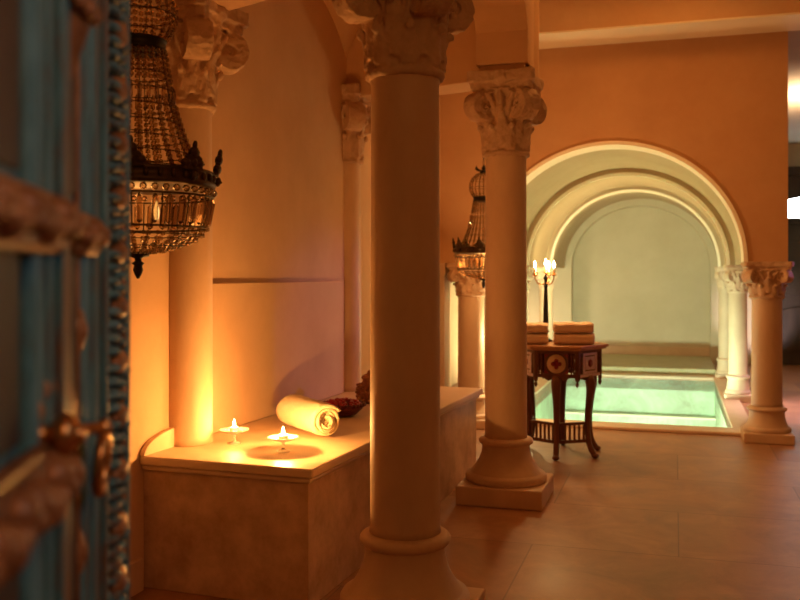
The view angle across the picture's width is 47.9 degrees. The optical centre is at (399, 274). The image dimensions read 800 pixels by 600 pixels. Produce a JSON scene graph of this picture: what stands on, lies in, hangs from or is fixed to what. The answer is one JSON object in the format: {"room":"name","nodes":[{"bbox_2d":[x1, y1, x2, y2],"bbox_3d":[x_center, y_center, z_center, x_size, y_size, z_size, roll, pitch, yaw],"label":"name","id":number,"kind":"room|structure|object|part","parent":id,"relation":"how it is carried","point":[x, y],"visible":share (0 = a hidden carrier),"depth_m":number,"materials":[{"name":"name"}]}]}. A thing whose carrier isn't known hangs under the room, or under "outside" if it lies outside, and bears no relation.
{"room":"spa","nodes":[
{"label":"spa","id":0,"kind":"room"},
{"bbox_2d":[212,0,265,10],"bbox_3d":[-0.461,-1.690,3.644,1.242,1.020,0.220,0,0,38],"label":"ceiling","id":1,"kind":"structure","parent":0,"point":[229,5],"depth_m":3.91,"materials":[{"name":"paint"}]},
{"bbox_2d":[130,0,439,561],"bbox_3d":[-1.633,-0.500,2.524,0.251,3.600,11.380,0,0,20],"label":"wall","id":2,"kind":"structure","parent":0,"point":[278,215],"depth_m":4.76,"materials":[{"name":"beige paint"}]},
{"bbox_2d":[130,558,143,596],"bbox_3d":[-2.235,1.232,0.413,0.028,0.135,6.999,0,0,19],"label":"baseboard","id":3,"kind":"structure","parent":2,"relation":"attached to","point":[137,565],"depth_m":3.67,"materials":[{"name":"stone"}]},
{"bbox_2d":[213,281,342,432],"bbox_3d":[-0.634,0.392,4.939,0.023,0.707,1.600,0,0,19],"label":"wall panel","id":4,"kind":"object","parent":2,"relation":"attached to","point":[273,341],"visible":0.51,"depth_m":4.76,"materials":[{"name":"beige paint"}]},
{"bbox_2d":[323,0,360,58],"bbox_3d":[-0.171,-1.500,4.555,1.162,0.660,2.368,0,0,18],"label":"vault","id":5,"kind":"object","parent":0,"point":[347,32],"visible":0.26,"depth_m":5.64,"materials":[{"name":"paint"}]},
{"bbox_2d":[347,0,537,100],"bbox_3d":[0.219,-1.670,5.587,1.274,1.060,0.250,0,0,32],"label":"lintel","id":6,"kind":"object","parent":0,"point":[460,53],"visible":0.04,"depth_m":5.38,"materials":[{"name":"paint"}]},
{"bbox_2d":[130,364,799,599],"bbox_3d":[1.349,1.375,5.470,12.000,0.150,18.000,0,0,17],"label":"floor","id":7,"kind":"structure","parent":0,"point":[656,515],"depth_m":4.69,"materials":[{"name":"stone"}]},
{"bbox_2d":[0,0,130,599],"bbox_3d":[-0.379,0.075,0.932,0.117,2.450,1.150,0,0,-9],"label":"door","id":8,"kind":"structure","parent":7,"relation":"on","point":[65,101],"depth_m":0.95,"materials":[{"name":"teal paint"}]},
{"bbox_3d":[-0.351,-0.360,0.782,0.004,0.520,0.145,0,0,-9],"label":"dark panel","id":9,"kind":"part","parent":8,"relation":"part of","materials":[{"name":"brown wood"}]},
{"bbox_3d":[-0.351,0.068,0.782,0.004,0.185,0.145,0,0,-9],"label":"dark panel","id":10,"kind":"part","parent":8,"relation":"part of","materials":[{"name":"brown wood"}]},
{"bbox_3d":[-0.351,0.450,0.782,0.004,0.400,0.145,0,0,-9],"label":"dark panel","id":11,"kind":"part","parent":8,"relation":"part of","materials":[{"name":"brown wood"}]},
{"bbox_3d":[-0.311,0.206,0.675,0.055,0.081,0.546,0,0,-9],"label":"carved rail","id":12,"kind":"part","parent":8,"relation":"part of","materials":[{"name":"brown wood"}]},
{"bbox_3d":[-0.313,-0.053,0.685,0.055,0.064,0.546,0,0,-9],"label":"carved rail","id":13,"kind":"part","parent":8,"relation":"part of","materials":[{"name":"brown wood"}]},
{"bbox_3d":[-0.375,0.165,0.956,0.036,0.121,0.172,0,0,-9],"label":"knob plate","id":14,"kind":"part","parent":8,"relation":"part of","materials":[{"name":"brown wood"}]},
{"bbox_3d":[-0.346,0.162,0.911,0.055,0.055,0.055,0,0,-9],"label":"knob","id":15,"kind":"part","parent":8,"relation":"part of","materials":[{"name":"gold metal"}]},
{"bbox_3d":[-0.398,-0.360,1.077,0.004,0.520,0.080,0,0,-9],"label":"dark panel","id":16,"kind":"part","parent":8,"relation":"part of","materials":[{"name":"brown wood"}]},
{"bbox_3d":[-0.398,0.068,1.077,0.004,0.185,0.080,0,0,-9],"label":"dark panel","id":17,"kind":"part","parent":8,"relation":"part of","materials":[{"name":"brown wood"}]},
{"bbox_3d":[-0.398,0.450,1.077,0.004,0.400,0.080,0,0,-9],"label":"dark panel","id":18,"kind":"part","parent":8,"relation":"part of","materials":[{"name":"brown wood"}]},
{"bbox_3d":[-0.404,0.075,1.123,0.009,2.450,0.009,0,0,-9],"label":"gilt moulding","id":19,"kind":"part","parent":8,"relation":"part of","materials":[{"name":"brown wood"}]},
{"bbox_3d":[-0.393,-0.051,1.140,0.037,0.053,0.141,0,0,-9],"label":"carved rail","id":20,"kind":"part","parent":8,"relation":"part of","materials":[{"name":"brown wood"}]},
{"bbox_2d":[140,386,482,599],"bbox_3d":[-0.264,0.981,4.834,0.787,0.638,2.650,0,0,19],"label":"stone bench","id":21,"kind":"object","parent":7,"relation":"on","point":[247,520],"visible":0.7,"depth_m":3.67,"materials":[{"name":"stone"}]},
{"bbox_2d":[159,0,249,446],"bbox_3d":[-0.953,-0.230,4.023,0.470,1.953,0.464,0,0,20],"label":"stone column","id":22,"kind":"structure","parent":21,"relation":"on","point":[207,44],"depth_m":3.92,"materials":[{"name":"beige stone"}]},
{"bbox_2d":[219,420,248,444],"bbox_3d":[-0.735,0.693,3.990,0.132,0.108,0.132,0,0,0],"label":"candle holder","id":23,"kind":"object","parent":21,"relation":"on","point":[233,430],"visible":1,"depth_m":3.98,"materials":[{"name":"clear glass"}]},
{"bbox_2d":[230,426,238,430],"bbox_3d":[-0.735,0.682,3.990,0.040,0.016,0.040,0,0,0],"label":"candle","id":24,"kind":"object","parent":23,"relation":"on","point":[234,428],"depth_m":3.98,"materials":[{"name":"beige wax"}]},
{"bbox_2d":[268,427,298,452],"bbox_3d":[-0.493,0.693,3.800,0.132,0.108,0.132,0,0,0],"label":"candle holder","id":25,"kind":"object","parent":21,"relation":"on","point":[282,438],"visible":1,"depth_m":3.79,"materials":[{"name":"beige"}]},
{"bbox_2d":[278,434,287,438],"bbox_3d":[-0.493,0.682,3.800,0.040,0.016,0.040,0,0,0],"label":"candle","id":26,"kind":"object","parent":25,"relation":"on","point":[281,436],"depth_m":3.79,"materials":[{"name":"beige wax"}]},
{"bbox_2d":[276,395,340,435],"bbox_3d":[-0.439,0.659,4.253,0.150,0.151,0.430,0,0,-31],"label":"rolled towel","id":27,"kind":"object","parent":21,"relation":"on","point":[317,417],"visible":1,"depth_m":4.12,"materials":[{"name":"white fabric"}]},
{"bbox_3d":[-0.273,0.796,4.833,0.771,0.022,2.618,0,0,19],"label":"moulding","id":28,"kind":"part","parent":21,"relation":"part of","materials":[{"name":"stone"}]},
{"bbox_2d":[324,397,365,416],"bbox_3d":[-0.305,0.702,4.800,0.249,0.091,0.248,0,0,-17],"label":"bowl","id":29,"kind":"object","parent":21,"relation":"on","point":[348,407],"visible":0.81,"depth_m":4.74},
{"bbox_2d":[341,83,370,391],"bbox_3d":[-0.361,-0.235,5.861,0.398,1.962,0.400,0,0,20],"label":"stone column","id":30,"kind":"structure","parent":21,"relation":"on","point":[355,110],"depth_m":5.76,"materials":[{"name":"beige stone"}]},
{"bbox_2d":[355,370,369,403],"bbox_3d":[-0.175,0.652,5.250,0.174,0.190,0.174,0,0,0],"label":"pot","id":31,"kind":"object","parent":21,"relation":"on","point":[363,389],"visible":0.45,"depth_m":5.20,"materials":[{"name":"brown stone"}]},
{"bbox_2d":[332,0,484,599],"bbox_3d":[0.018,0.066,3.250,0.490,2.468,0.490,0,0,17],"label":"stone column","id":32,"kind":"structure","parent":7,"relation":"on","point":[404,42],"depth_m":3.14,"materials":[{"name":"beige stone"}]},
{"bbox_2d":[440,263,450,386],"bbox_3d":[0.382,0.599,7.857,0.095,1.402,0.280,0,0,17],"label":"pilaster","id":33,"kind":"object","parent":7,"relation":"on","point":[445,284],"visible":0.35,"depth_m":7.76,"materials":[{"name":"stone"}]},
{"bbox_2d":[446,263,484,429],"bbox_3d":[0.614,0.596,7.786,0.370,1.409,0.370,0,0,17],"label":"stone column","id":34,"kind":"structure","parent":7,"relation":"on","point":[470,293],"depth_m":7.68,"materials":[{"name":"beige stone"}]},
{"bbox_2d":[456,66,552,510],"bbox_3d":[0.618,0.066,5.250,0.490,2.468,0.490,0,0,17],"label":"stone column","id":35,"kind":"structure","parent":7,"relation":"on","point":[505,106],"depth_m":5.13,"materials":[{"name":"beige stone"}]},
{"bbox_2d":[475,0,538,76],"bbox_3d":[0.640,-1.681,5.322,0.300,1.038,0.450,0,0,17],"label":"pier","id":36,"kind":"object","parent":35,"relation":"on","point":[500,50],"visible":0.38,"depth_m":5.11,"materials":[{"name":"paint"}]},
{"bbox_2d":[527,341,608,460],"bbox_3d":[1.170,0.899,6.600,0.700,0.802,0.664,0,0,15],"label":"table","id":37,"kind":"object","parent":7,"relation":"on","point":[555,362],"visible":0.84,"depth_m":6.39,"materials":[{"name":"brown wood"}]},
{"bbox_3d":[0.905,1.004,6.529,0.116,0.591,0.072,0,0,-15],"label":"leg","id":38,"kind":"part","parent":37,"relation":"part of","materials":[{"name":"brown wood"}]},
{"bbox_3d":[0.925,0.640,6.534,0.020,0.216,0.302,0,0,-15],"label":"apron panel","id":39,"kind":"part","parent":37,"relation":"part of","materials":[{"name":"brown wood"}]},
{"bbox_3d":[0.976,1.004,6.794,0.072,0.591,0.116,0,0,-45],"label":"leg","id":40,"kind":"part","parent":37,"relation":"part of","materials":[{"name":"brown wood"}]},
{"bbox_2d":[527,333,547,343],"bbox_3d":[0.972,0.457,6.530,0.200,0.081,0.206,0,0,7],"label":"folded towel","id":41,"kind":"object","parent":37,"relation":"on","point":[532,338],"visible":0.66,"depth_m":6.43,"materials":[{"name":"white fabric"}]},
{"bbox_2d":[527,322,547,332],"bbox_3d":[0.975,0.380,6.530,0.195,0.073,0.205,0,0,9],"label":"folded towel","id":42,"kind":"object","parent":41,"relation":"on","point":[539,327],"visible":0.75,"depth_m":6.43,"materials":[{"name":"beige fabric"}]},
{"bbox_3d":[1.023,1.058,6.453,0.020,0.020,0.224,0,0,-45],"label":"rail","id":43,"kind":"part","parent":37,"relation":"part of","materials":[{"name":"brown wood"}]},
{"bbox_3d":[0.990,0.640,6.780,0.020,0.216,0.302,0,0,45],"label":"apron panel","id":44,"kind":"part","parent":37,"relation":"part of","materials":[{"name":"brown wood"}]},
{"bbox_2d":[533,259,555,341],"bbox_3d":[1.077,0.188,6.764,0.180,0.619,0.195,0,0,0],"label":"candelabra","id":45,"kind":"object","parent":37,"relation":"on","point":[545,304],"visible":0.8,"depth_m":6.75,"materials":[{"name":"black metal"}]},
{"bbox_3d":[1.095,0.237,6.760,0.100,0.520,0.100,0,0,0],"label":"stem","id":46,"kind":"part","parent":45,"relation":"part of","materials":[{"name":"black metal"}]},
{"bbox_3d":[1.099,1.004,6.335,0.072,0.591,0.116,0,0,15],"label":"leg","id":47,"kind":"part","parent":37,"relation":"part of","materials":[{"name":"brown wood"}]},
{"bbox_3d":[1.104,0.640,6.355,0.302,0.216,0.020,0,0,15],"label":"apron panel","id":48,"kind":"part","parent":37,"relation":"part of","materials":[{"name":"brown wood"}]},
{"bbox_3d":[1.241,1.004,6.865,0.072,0.591,0.116,0,0,15],"label":"leg","id":49,"kind":"part","parent":37,"relation":"part of","materials":[{"name":"brown wood"}]},
{"bbox_3d":[1.236,0.640,6.845,0.302,0.216,0.020,0,0,15],"label":"apron panel","id":50,"kind":"part","parent":37,"relation":"part of","materials":[{"name":"brown wood"}]},
{"bbox_3d":[1.224,1.058,6.399,0.224,0.020,0.020,0,0,-15],"label":"rail","id":51,"kind":"part","parent":37,"relation":"part of","materials":[{"name":"brown wood"}]},
{"bbox_2d":[553,332,594,343],"bbox_3d":[1.255,0.456,6.501,0.285,0.083,0.204,0,0,8],"label":"folded towel","id":52,"kind":"object","parent":37,"relation":"on","point":[558,338],"visible":0.91,"depth_m":6.41,"materials":[{"name":"white fabric"}]},
{"bbox_2d":[553,322,593,332],"bbox_3d":[1.250,0.376,6.500,0.275,0.077,0.205,0,0,6],"label":"folded towel","id":53,"kind":"object","parent":52,"relation":"on","point":[558,327],"visible":1,"depth_m":6.41,"materials":[{"name":"beige fabric"}]},
{"bbox_3d":[1.350,0.640,6.420,0.020,0.216,0.302,0,0,45],"label":"apron panel","id":54,"kind":"part","parent":37,"relation":"part of","materials":[{"name":"brown wood"}]},
{"bbox_3d":[1.364,1.004,6.406,0.072,0.591,0.116,0,0,-45],"label":"leg","id":55,"kind":"part","parent":37,"relation":"part of","materials":[{"name":"brown wood"}]},
{"bbox_3d":[1.435,1.004,6.671,0.116,0.591,0.072,0,0,-15],"label":"leg","id":56,"kind":"part","parent":37,"relation":"part of","materials":[{"name":"brown wood"}]},
{"bbox_2d":[534,372,747,435],"bbox_3d":[2.418,1.651,9.613,2.418,0.758,4.330,0,0,17],"label":"plunge pool","id":57,"kind":"object","parent":7,"relation":"in","point":[669,410],"visible":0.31,"depth_m":11.24,"materials":[{"name":"liquid"}]},
{"bbox_2d":[527,265,533,321],"bbox_3d":[1.334,0.596,9.970,0.285,1.408,0.286,0,0,17],"label":"stone column","id":58,"kind":"structure","parent":57,"relation":"on","point":[530,269],"depth_m":9.91,"materials":[{"name":"beige stone"}]},
{"bbox_2d":[536,267,556,371],"bbox_3d":[1.923,0.596,11.829,0.267,1.408,0.268,0,0,17],"label":"stone column","id":59,"kind":"structure","parent":57,"relation":"on","point":[540,270],"depth_m":11.76,"materials":[{"name":"beige stone"}]},
{"bbox_2d":[714,267,728,377],"bbox_3d":[4.046,0.596,11.180,0.267,1.408,0.268,0,0,17],"label":"stone column","id":60,"kind":"structure","parent":57,"relation":"on","point":[723,315],"depth_m":11.11,"materials":[{"name":"beige stone"}]},
{"bbox_2d":[723,265,750,402],"bbox_3d":[3.495,0.596,9.310,0.285,1.408,0.286,0,0,17],"label":"stone column","id":61,"kind":"structure","parent":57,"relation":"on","point":[737,377],"depth_m":9.23,"materials":[{"name":"beige stone"}]},
{"bbox_2d":[602,354,715,375],"bbox_3d":[3.331,1.250,12.638,2.000,0.099,1.949,0,0,17],"label":"ledge","id":62,"kind":"object","parent":7,"relation":"on","point":[619,363],"visible":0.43,"depth_m":12.07,"materials":[{"name":"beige stone"}]},
{"bbox_2d":[740,261,794,444],"bbox_3d":[2.890,0.596,7.090,0.370,1.409,0.370,0,0,17],"label":"stone column","id":63,"kind":"structure","parent":7,"relation":"on","point":[766,281],"depth_m":6.98,"materials":[{"name":"beige stone"}]},
{"bbox_2d":[451,282,484,385],"bbox_3d":[0.686,-0.450,11.084,0.152,3.500,6.550,0,0,17],"label":"wall","id":64,"kind":"structure","parent":0,"point":[454,299],"depth_m":10.70,"materials":[{"name":"beige paint"}]},
{"bbox_2d":[472,0,531,68],"bbox_3d":[0.318,-1.700,4.250,0.300,1.000,2.388,0,0,17],"label":"wall","id":65,"kind":"structure","parent":0,"point":[490,15],"depth_m":5.06,"materials":[{"name":"paint"}]},
{"bbox_2d":[440,31,787,262],"bbox_3d":[1.685,-1.176,7.458,2.800,2.148,0.260,0,0,17],"label":"wall","id":66,"kind":"structure","parent":0,"point":[719,104],"depth_m":7.17,"materials":[{"name":"orange paint"}]},
{"bbox_2d":[482,141,747,262],"bbox_3d":[1.741,-0.595,7.436,2.100,0.985,0.290,0,0,17],"label":"trim","id":67,"kind":"structure","parent":66,"relation":"attached to","point":[554,159],"depth_m":7.28,"materials":[{"name":"beige stone"}]},
{"bbox_2d":[539,12,799,48],"bbox_3d":[3.520,-1.883,6.516,6.860,0.014,0.470,0,0,17],"label":"board","id":68,"kind":"object","parent":66,"relation":"attached to","point":[782,22],"depth_m":6.91,"materials":[{"name":"beige paint"}]},
{"bbox_2d":[526,149,740,267],"bbox_3d":[2.610,-0.776,10.485,2.800,1.348,6.070,0,0,17],"label":"arch","id":69,"kind":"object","parent":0,"point":[544,186],"depth_m":9.35,"materials":[{"name":"paint"}]},
{"bbox_2d":[527,168,735,265],"bbox_3d":[2.411,-0.632,9.628,2.260,1.060,0.285,0,0,17],"label":"trim","id":70,"kind":"structure","parent":69,"relation":"attached to","point":[558,198],"depth_m":9.53,"materials":[{"name":"paint"}]},
{"bbox_2d":[546,185,724,266],"bbox_3d":[2.981,-0.632,11.493,2.260,1.060,0.285,0,0,17],"label":"trim","id":71,"kind":"structure","parent":69,"relation":"attached to","point":[551,253],"depth_m":11.40,"materials":[{"name":"paint"}]},
{"bbox_2d":[553,199,718,364],"bbox_3d":[3.534,-0.075,13.507,2.800,2.750,0.249,0,0,17],"label":"arch","id":72,"kind":"object","parent":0,"point":[563,285],"visible":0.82,"depth_m":13.47,"materials":[{"name":"beige paint"}]},
{"bbox_2d":[529,144,799,363],"bbox_3d":[4.559,-0.450,13.403,11.500,3.500,0.152,0,0,17],"label":"wall","id":73,"kind":"structure","parent":0,"point":[641,275],"depth_m":13.59,"materials":[{"name":"beige paint"}]},
{"bbox_2d":[602,345,709,355],"bbox_3d":[3.622,1.187,13.589,2.000,0.224,0.039,0,0,17],"label":"baseboard","id":74,"kind":"structure","parent":73,"relation":"attached to","point":[637,350],"depth_m":13.50,"materials":[{"name":"stone"}]},
{"bbox_2d":[782,166,799,364],"bbox_3d":[6.310,-0.128,12.736,2.400,2.856,0.100,0,0,17],"label":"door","id":75,"kind":"structure","parent":73,"relation":"in","point":[790,303],"depth_m":12.92,"materials":[{"name":"brown wood"}]},
{"bbox_3d":[5.776,0.300,12.887,0.850,1.600,0.025,0,0,17],"label":"raised panel","id":76,"kind":"part","parent":75,"relation":"part of","materials":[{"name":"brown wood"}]},
{"bbox_3d":[6.310,-0.128,12.736,2.400,2.856,0.099,0,0,17],"label":"frame","id":77,"kind":"part","parent":75,"relation":"part of","materials":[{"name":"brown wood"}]},
{"bbox_2d":[788,176,799,217],"bbox_3d":[6.315,-1.123,12.751,2.200,0.595,0.052,0,0,17],"label":"window","id":78,"kind":"structure","parent":73,"relation":"in","point":[793,181],"depth_m":12.94,"materials":[{"name":"white glass"}]},
{"bbox_3d":[6.312,-1.123,12.741,2.200,0.595,0.029,0,0,17],"label":"frame","id":79,"kind":"part","parent":78,"relation":"part of","materials":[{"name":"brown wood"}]},
{"bbox_3d":[6.319,-0.990,12.765,2.080,0.330,0.020,0,0,17],"label":"pane","id":80,"kind":"part","parent":78,"relation":"part of","materials":[{"name":"white glass"}]},
{"bbox_2d":[788,30,799,143],"bbox_3d":[6.533,-1.945,9.359,5.360,0.110,6.730,0,0,17],"label":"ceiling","id":81,"kind":"structure","parent":0,"point":[793,36],"depth_m":9.07,"materials":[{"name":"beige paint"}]},
{"bbox_3d":[0.546,-2.250,1.987,12.500,0.100,10.870,0,0,17],"label":"ceiling","id":82,"kind":"structure","parent":0,"visible":0},
{"bbox_2d":[130,0,222,278],"bbox_3d":[-0.838,-1.104,2.880,0.505,2.232,0.505,0,0,11],"label":"crystal chandelier","id":83,"kind":"object","parent":82,"relation":"hanging from","point":[155,178],"visible":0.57,"depth_m":2.81,"materials":[{"name":"brown metal"}]},
{"bbox_3d":[-0.761,-0.201,2.816,0.018,0.062,0.018,0,0,-11],"label":"bulb","id":84,"kind":"part","parent":83,"relation":"part of","materials":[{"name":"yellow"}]},
{"bbox_2d":[452,158,485,287],"bbox_3d":[0.655,-1.054,7.050,0.475,2.318,0.475,0,0,36],"label":"crystal chandelier","id":85,"kind":"object","parent":82,"relation":"hanging from","point":[459,248],"visible":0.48,"depth_m":6.98,"materials":[{"name":"brown"}]},
{"bbox_3d":[0.655,-0.825,7.050,0.150,0.070,0.132,0,0,-32],"label":"crown","id":86,"kind":"part","parent":85,"relation":"part of","materials":[{"name":"black metal"}]},
{"bbox_2d":[539,0,799,31],"bbox_3d":[3.520,-2.045,6.516,6.860,0.308,0.470,0,0,17],"label":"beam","id":87,"kind":"structure","parent":82,"relation":"attached to","point":[554,15],"depth_m":6.79,"materials":[{"name":"beige paint"}]}
]}

